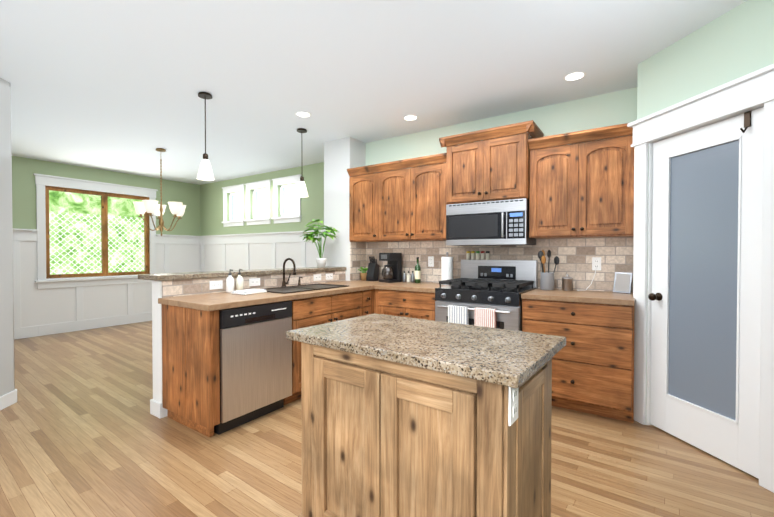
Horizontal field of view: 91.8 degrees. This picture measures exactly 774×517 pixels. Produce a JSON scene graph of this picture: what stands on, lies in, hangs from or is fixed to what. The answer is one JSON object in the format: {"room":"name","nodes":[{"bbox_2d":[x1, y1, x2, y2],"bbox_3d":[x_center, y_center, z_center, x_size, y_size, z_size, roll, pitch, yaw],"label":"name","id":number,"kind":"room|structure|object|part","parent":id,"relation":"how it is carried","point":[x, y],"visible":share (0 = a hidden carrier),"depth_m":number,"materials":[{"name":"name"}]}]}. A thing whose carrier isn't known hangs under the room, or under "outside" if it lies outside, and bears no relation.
{"room":"kitchen","nodes":[
{"label":"kitchen","id":0,"kind":"room"},
{"bbox_2d":[0,78,14,396],"bbox_3d":[-2.956,-0.104,1.903,0.220,2.620,2.400,0,1,-11],"label":"wall","id":1,"kind":"structure","parent":0,"point":[7,377],"depth_m":3.00,"materials":[{"name":"grey paint"}]},
{"bbox_2d":[0,389,16,409],"bbox_3d":[-2.879,1.153,1.943,0.088,0.105,2.414,0,1,-11],"label":"baseboard","id":2,"kind":"structure","parent":1,"relation":"attached to","point":[8,399],"depth_m":3.02,"materials":[{"name":"white paint"}]},
{"bbox_2d":[12,156,200,326],"bbox_3d":[-5.733,-0.145,4.869,0.120,2.620,7.000,1,1,34],"label":"wall","id":3,"kind":"structure","parent":0,"point":[47,306],"depth_m":6.11,"materials":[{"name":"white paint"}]},
{"bbox_2d":[33,173,157,288],"bbox_3d":[-4.757,-0.408,6.258,0.180,1.705,1.705,1,1,34],"label":"window","id":4,"kind":"structure","parent":3,"relation":"in","point":[41,182],"depth_m":6.11,"materials":[{"name":"white paint"}]},
{"bbox_3d":[-4.782,-0.406,6.275,0.120,1.400,1.445,1,1,34],"label":"dining window sash","id":5,"kind":"part","parent":4,"relation":"part of","materials":[{"name":"brown wood"}]},
{"bbox_2d":[13,228,200,339],"bbox_3d":[-5.674,0.373,4.803,0.060,1.585,6.945,1,1,34],"label":"trim","id":6,"kind":"structure","parent":3,"relation":"attached to","point":[130,317],"depth_m":5.96,"materials":[{"name":"white paint"}]},
{"bbox_2d":[152,273,326,417],"bbox_3d":[-1.155,0.667,3.709,0.140,1.028,2.098,1,1,34],"label":"wall","id":7,"kind":"structure","parent":0,"point":[157,339],"depth_m":2.83,"materials":[{"name":"white paint"}]},
{"bbox_2d":[150,399,161,417],"bbox_3d":[-1.165,1.126,3.714,0.155,0.110,2.113,1,1,34],"label":"baseboard","id":8,"kind":"structure","parent":7,"relation":"attached to","point":[156,408],"depth_m":2.83,"materials":[{"name":"white paint"}]},
{"bbox_2d":[138,266,345,280],"bbox_3d":[-1.214,0.131,3.717,0.315,0.037,2.136,1,1,34],"label":"bar","id":9,"kind":"object","parent":7,"relation":"on","point":[179,276],"visible":1,"depth_m":3.21,"materials":[{"name":"beige stone"}]},
{"bbox_2d":[300,219,338,266],"bbox_3d":[-0.791,-0.169,4.371,0.426,0.542,0.467,1,1,34],"label":"potted plant","id":10,"kind":"object","parent":9,"relation":"on","point":[321,262],"visible":1,"depth_m":4.34,"materials":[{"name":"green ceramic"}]},
{"bbox_2d":[162,242,365,297],"bbox_3d":[-0.973,0.029,3.763,0.092,0.498,2.394,1,1,34],"label":"backsplash","id":11,"kind":"structure","parent":7,"relation":"attached to","point":[180,287],"depth_m":3.63,"materials":[{"name":"tile"}]},
{"bbox_2d":[209,280,222,289],"bbox_3d":[-1.430,0.222,3.141,0.008,0.070,0.115,1,1,34],"label":"electrical outlet plate","id":12,"kind":"object","parent":11,"relation":"attached to","point":[212,284],"depth_m":3.13,"materials":[{"name":"white plastic"}]},
{"bbox_2d":[249,278,259,285],"bbox_3d":[-1.217,0.218,3.456,0.008,0.070,0.115,1,1,34],"label":"electrical outlet plate","id":13,"kind":"object","parent":11,"relation":"attached to","point":[253,281],"depth_m":3.45,"materials":[{"name":"white plastic"}]},
{"bbox_2d":[313,274,320,280],"bbox_3d":[-0.764,0.208,4.128,0.008,0.070,0.115,1,1,34],"label":"electrical outlet plate","id":14,"kind":"object","parent":11,"relation":"attached to","point":[316,277],"depth_m":4.11,"materials":[{"name":"white plastic"}]},
{"bbox_2d":[326,273,332,279],"bbox_3d":[-0.658,0.206,4.285,0.008,0.070,0.115,1,1,34],"label":"electrical outlet plate","id":15,"kind":"object","parent":11,"relation":"attached to","point":[329,276],"depth_m":4.28,"materials":[{"name":"white plastic"}]},
{"bbox_2d":[200,162,323,271],"bbox_3d":[-2.052,-0.168,6.535,4.360,2.620,0.120,1,1,34],"label":"wall","id":16,"kind":"structure","parent":0,"point":[211,208],"depth_m":6.55,"materials":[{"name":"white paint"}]},
{"bbox_2d":[222,174,301,226],"bbox_3d":[-2.230,-0.969,6.600,2.130,0.750,0.135,1,1,34],"label":"window","id":17,"kind":"structure","parent":16,"relation":"in","point":[297,216],"depth_m":6.52,"materials":[{"name":"white paint"}]},
{"bbox_2d":[201,230,323,271],"bbox_3d":[-2.083,0.350,6.470,4.090,1.585,0.075,1,1,34],"label":"trim","id":18,"kind":"structure","parent":16,"relation":"attached to","point":[273,238],"depth_m":6.60,"materials":[{"name":"white paint"}]},
{"bbox_2d":[324,137,365,280],"bbox_3d":[-0.410,-0.146,4.910,0.420,2.620,0.740,1,1,34],"label":"wall","id":19,"kind":"structure","parent":0,"point":[342,156],"depth_m":4.59,"materials":[{"name":"white paint"}]},
{"bbox_2d":[0,0,746,184],"bbox_3d":[-2.004,-1.452,2.457,9.500,0.060,7.200,1,1,34],"label":"ceiling","id":20,"kind":"structure","parent":0,"point":[114,85],"depth_m":2.82,"materials":[{"name":"white paint"}]},
{"bbox_2d":[133,148,185,235],"bbox_3d":[-2.996,-0.877,5.017,0.623,1.160,0.603,1,1,34],"label":"dining chandelier","id":21,"kind":"object","parent":20,"relation":"hanging from","point":[150,207],"visible":1,"depth_m":4.92,"materials":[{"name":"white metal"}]},
{"bbox_2d":[196,92,214,180],"bbox_3d":[-1.587,-1.063,3.278,0.144,0.740,0.144,1,1,34],"label":"pendant light","id":22,"kind":"object","parent":20,"relation":"hanging from","point":[205,172],"visible":1,"depth_m":3.25,"materials":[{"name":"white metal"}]},
{"bbox_2d":[296,128,308,197],"bbox_3d":[-0.955,-1.071,4.215,0.144,0.750,0.144,1,1,34],"label":"pendant light","id":23,"kind":"object","parent":20,"relation":"hanging from","point":[302,192],"visible":1,"depth_m":4.18,"materials":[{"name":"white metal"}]},
{"bbox_2d":[295,111,311,117],"bbox_3d":[-0.835,-1.437,3.743,0.163,0.006,0.163,0,1,28],"label":"recessed light","id":24,"kind":"object","parent":20,"relation":"in","point":[304,114],"depth_m":3.74,"materials":[{"name":"white paint"}]},
{"bbox_2d":[403,115,418,120],"bbox_3d":[0.241,-1.438,3.837,0.163,0.006,0.163,0,1,25],"label":"recessed light","id":25,"kind":"object","parent":20,"relation":"in","point":[408,117],"depth_m":3.82,"materials":[{"name":"white paint"}]},
{"bbox_2d":[563,71,585,80],"bbox_3d":[1.468,-1.426,2.938,0.163,0.006,0.163,0,1,28],"label":"recessed light","id":26,"kind":"object","parent":20,"relation":"in","point":[575,76],"depth_m":2.93,"materials":[{"name":"white paint"}]},
{"bbox_2d":[0,321,773,516],"bbox_3d":[-2.004,1.228,2.494,9.500,0.060,7.200,1,1,34],"label":"floor","id":27,"kind":"structure","parent":0,"point":[84,432],"depth_m":2.25,"materials":[{"name":"brown wood"}]},
{"bbox_2d":[214,301,291,434],"bbox_3d":[-1.169,0.765,2.897,0.607,0.855,0.598,1,1,34],"label":"dishwasher","id":28,"kind":"object","parent":27,"relation":"on","point":[255,349],"visible":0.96,"depth_m":2.69,"materials":[{"name":"silver metal"}]},
{"bbox_2d":[284,308,369,404],"bbox_3d":[-0.752,0.752,3.568,0.652,0.861,0.967,1,1,34],"label":"base cabinet","id":29,"kind":"object","parent":27,"relation":"on","point":[354,312],"depth_m":3.09,"materials":[{"name":"brown wood"}]},
{"bbox_2d":[158,280,449,319],"bbox_3d":[-0.440,0.303,3.391,1.368,0.040,2.437,1,1,34],"label":"countertop","id":30,"kind":"structure","parent":29,"relation":"on","point":[308,300],"depth_m":3.32,"materials":[{"name":"beige wood"}]},
{"bbox_2d":[226,269,233,292],"bbox_3d":[-1.320,0.188,3.164,0.073,0.195,0.062,1,1,34],"label":"soap dispenser","id":31,"kind":"object","parent":30,"relation":"on","point":[229,284],"visible":0.96,"depth_m":3.14,"materials":[{"name":"white plastic"}]},
{"bbox_2d":[236,269,243,290],"bbox_3d":[-1.270,0.186,3.239,0.073,0.195,0.062,1,1,34],"label":"soap dispenser","id":32,"kind":"object","parent":30,"relation":"on","point":[239,282],"visible":0.88,"depth_m":3.22,"materials":[{"name":"beige plastic"}]},
{"bbox_2d":[231,289,266,294],"bbox_3d":[-1.138,0.274,3.103,0.160,0.024,0.240,0,1,26],"label":"dish towel","id":33,"kind":"object","parent":30,"relation":"on","point":[247,291],"visible":1,"depth_m":3.04,"materials":[{"name":"white fabric"}]},
{"bbox_2d":[265,284,348,293],"bbox_3d":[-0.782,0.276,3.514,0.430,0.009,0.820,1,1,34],"label":"sink basin","id":34,"kind":"object","parent":30,"relation":"in","point":[309,287],"depth_m":3.48,"materials":[{"name":"grey"}]},
{"bbox_2d":[358,267,367,280],"bbox_3d":[-0.279,0.185,4.586,0.133,0.162,0.210,1,1,34],"label":"herb plant","id":35,"kind":"object","parent":30,"relation":"on","point":[363,275],"visible":0.83,"depth_m":4.54,"materials":[{"name":"green plant"}]},
{"bbox_2d":[366,256,378,280],"bbox_3d":[-0.170,0.121,4.519,0.100,0.291,0.135,1,1,34],"label":"knife block","id":36,"kind":"object","parent":30,"relation":"on","point":[373,271],"visible":1,"depth_m":4.49,"materials":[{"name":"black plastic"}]},
{"bbox_2d":[379,253,401,282],"bbox_3d":[0.026,0.102,4.297,0.234,0.335,0.170,-1,1,-44],"label":"coffee maker","id":37,"kind":"object","parent":30,"relation":"on","point":[392,271],"visible":1,"depth_m":4.26,"materials":[{"name":"black plastic"}]},
{"bbox_2d":[411,271,414,282],"bbox_3d":[0.291,0.204,4.237,0.040,0.132,0.040,1,1,34],"label":"bottle","id":38,"kind":"object","parent":30,"relation":"on","point":[412,278],"visible":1,"depth_m":4.22,"materials":[{"name":"glass"}]},
{"bbox_2d":[415,257,420,282],"bbox_3d":[0.342,0.128,4.178,0.067,0.286,0.067,1,1,34],"label":"oil bottle","id":39,"kind":"object","parent":30,"relation":"on","point":[417,273],"visible":1,"depth_m":4.15,"materials":[{"name":"green glass"}]},
{"bbox_2d":[441,252,452,284],"bbox_3d":[0.629,0.103,3.923,0.150,0.342,0.150,1,1,34],"label":"paper towel roll","id":40,"kind":"object","parent":30,"relation":"on","point":[446,267],"visible":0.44,"depth_m":3.87,"materials":[{"name":"paper"}]},
{"bbox_2d":[374,292,436,320],"bbox_3d":[0.330,0.747,3.969,0.730,0.861,0.626,1,1,34],"label":"base cabinet","id":41,"kind":"object","parent":27,"relation":"on","point":[422,307],"depth_m":3.64,"materials":[{"name":"brown wood"}]},
{"bbox_2d":[286,313,565,516],"bbox_3d":[0.138,0.757,1.519,0.959,0.908,0.590,1,1,37],"label":"kitchen island","id":42,"kind":"object","parent":27,"relation":"on","point":[406,417],"visible":1,"depth_m":1.27,"materials":[{"name":"brown wood"}]},
{"bbox_2d":[508,387,517,425],"bbox_3d":[0.365,0.413,1.080,0.008,0.115,0.068,1,1,37],"label":"outlet","id":43,"kind":"object","parent":42,"relation":"attached to","point":[512,392],"depth_m":1.07,"materials":[{"name":"white plastic"}]},
{"bbox_2d":[435,260,537,330],"bbox_3d":[0.920,0.601,3.498,0.758,1.165,0.731,1,1,34],"label":"range","id":44,"kind":"object","parent":27,"relation":"on","point":[485,293],"visible":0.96,"depth_m":3.32,"materials":[{"name":"metal"}]},
{"bbox_2d":[466,251,489,259],"bbox_3d":[0.939,-0.032,3.883,0.250,0.088,0.042,1,1,34],"label":"spice jars","id":45,"kind":"object","parent":44,"relation":"on","point":[477,255],"visible":0.92,"depth_m":3.87,"materials":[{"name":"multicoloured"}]},
{"bbox_2d":[521,296,634,422],"bbox_3d":[1.593,0.759,3.117,0.772,0.861,0.626,1,1,34],"label":"base cabinet","id":46,"kind":"object","parent":27,"relation":"on","point":[593,373],"depth_m":2.80,"materials":[{"name":"brown wood"}]},
{"bbox_2d":[522,288,633,303],"bbox_3d":[1.590,0.307,3.107,0.772,0.040,0.637,1,1,34],"label":"countertop","id":47,"kind":"structure","parent":46,"relation":"on","point":[556,294],"depth_m":2.94,"materials":[{"name":"beige wood"}]},
{"bbox_2d":[538,250,559,289],"bbox_3d":[1.454,0.100,3.373,0.177,0.364,0.162,1,1,34],"label":"utensil crock","id":48,"kind":"object","parent":47,"relation":"on","point":[547,281],"visible":1,"depth_m":3.34,"materials":[{"name":"grey ceramic"}]},
{"bbox_2d":[562,274,572,290],"bbox_3d":[1.596,0.210,3.320,0.092,0.145,0.092,1,1,34],"label":"steel canister","id":49,"kind":"object","parent":47,"relation":"on","point":[567,282],"visible":1,"depth_m":3.29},
{"bbox_2d":[613,272,632,293],"bbox_3d":[1.966,0.201,3.123,0.070,0.168,0.130,-1,1,-36],"label":"framed picture","id":50,"kind":"object","parent":47,"relation":"on","point":[622,282],"visible":0.95,"depth_m":3.11,"materials":[{"name":"metal"}]},
{"bbox_2d":[366,87,636,172],"bbox_3d":[1.588,-0.127,3.563,4.400,2.620,0.120,1,1,34],"label":"wall","id":51,"kind":"structure","parent":0,"point":[608,109],"depth_m":3.55,"materials":[{"name":"green paint"}]},
{"bbox_2d":[347,164,381,241],"bbox_3d":[-0.154,-0.625,4.445,0.485,0.852,0.346,1,1,34],"label":"upper cabinet","id":52,"kind":"object","parent":51,"relation":"attached to","point":[365,183],"depth_m":4.30,"materials":[{"name":"brown wood"}]},
{"bbox_2d":[382,153,445,241],"bbox_3d":[0.323,-0.621,4.123,0.907,0.852,0.346,1,1,34],"label":"upper cabinet","id":53,"kind":"object","parent":51,"relation":"attached to","point":[413,209],"depth_m":3.95,"materials":[{"name":"brown wood"}]},
{"bbox_2d":[442,200,535,245],"bbox_3d":[1.005,-0.366,3.634,0.758,0.473,0.398,1,1,34],"label":"microwave","id":54,"kind":"object","parent":51,"relation":"attached to","point":[499,222],"depth_m":3.45,"materials":[{"name":"silver metal"}]},
{"bbox_2d":[442,121,537,203],"bbox_3d":[1.005,-0.856,3.627,0.766,0.648,0.402,1,1,34],"label":"upper cabinet","id":55,"kind":"object","parent":51,"relation":"attached to","point":[519,186],"depth_m":3.44,"materials":[{"name":"brown wood"}]},
{"bbox_2d":[366,237,633,292],"bbox_3d":[0.913,0.027,3.941,2.832,0.498,0.010,1,1,34],"label":"backsplash","id":56,"kind":"structure","parent":51,"relation":"attached to","point":[576,255],"depth_m":3.51,"materials":[{"name":"tile"}]},
{"bbox_2d":[428,256,433,266],"bbox_3d":[0.493,0.034,4.212,0.070,0.115,0.009,1,1,34],"label":"electrical outlet plate","id":57,"kind":"object","parent":56,"relation":"attached to","point":[430,258],"depth_m":4.21,"materials":[{"name":"white plastic"}]},
{"bbox_2d":[592,257,600,269],"bbox_3d":[1.844,0.047,3.302,0.070,0.115,0.009,1,1,34],"label":"electrical outlet plate","id":58,"kind":"object","parent":56,"relation":"attached to","point":[596,261],"depth_m":3.30,"materials":[{"name":"white plastic"}]},
{"bbox_2d":[530,123,633,239],"bbox_3d":[1.666,-0.608,3.218,0.784,0.852,0.346,1,1,34],"label":"upper cabinet","id":59,"kind":"object","parent":51,"relation":"attached to","point":[581,188],"depth_m":3.06,"materials":[{"name":"brown wood"}]},
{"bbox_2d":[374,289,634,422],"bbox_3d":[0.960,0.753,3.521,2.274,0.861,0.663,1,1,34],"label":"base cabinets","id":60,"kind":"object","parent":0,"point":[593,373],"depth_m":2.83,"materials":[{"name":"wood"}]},
{"bbox_2d":[637,0,773,390],"bbox_3d":[2.070,-0.104,1.889,0.110,2.620,1.830,0,1,-11],"label":"wall","id":61,"kind":"structure","parent":0,"point":[733,43],"depth_m":2.26,"materials":[{"name":"green paint"}]},
{"bbox_2d":[627,64,773,492],"bbox_3d":[1.958,0.102,2.339,0.160,2.195,0.980,0,1,-11],"label":"door frame","id":62,"kind":"structure","parent":61,"relation":"attached to","point":[754,90],"depth_m":2.22,"materials":[{"name":"white paint"}]},
{"bbox_2d":[648,107,763,478],"bbox_3d":[1.930,0.187,2.328,0.109,2.002,0.692,0,1,-11],"label":"pantry door","id":63,"kind":"structure","parent":61,"relation":"in","point":[704,296],"depth_m":2.29,"materials":[{"name":"white paint"}]},
{"label":"outside","id":64,"kind":"structure","parent":0,"visible":0},
{"bbox_2d":[49,190,143,274],"bbox_3d":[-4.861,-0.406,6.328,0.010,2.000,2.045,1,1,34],"label":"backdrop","id":65,"kind":"structure","parent":64,"point":[75,231],"depth_m":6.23,"materials":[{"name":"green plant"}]},
{"bbox_2d":[232,186,295,219],"bbox_3d":[-2.156,-0.966,6.710,2.220,0.840,0.010,1,1,34],"label":"sky","id":66,"kind":"structure","parent":64,"point":[289,200],"depth_m":6.73,"materials":[{"name":"white"}]}
]}

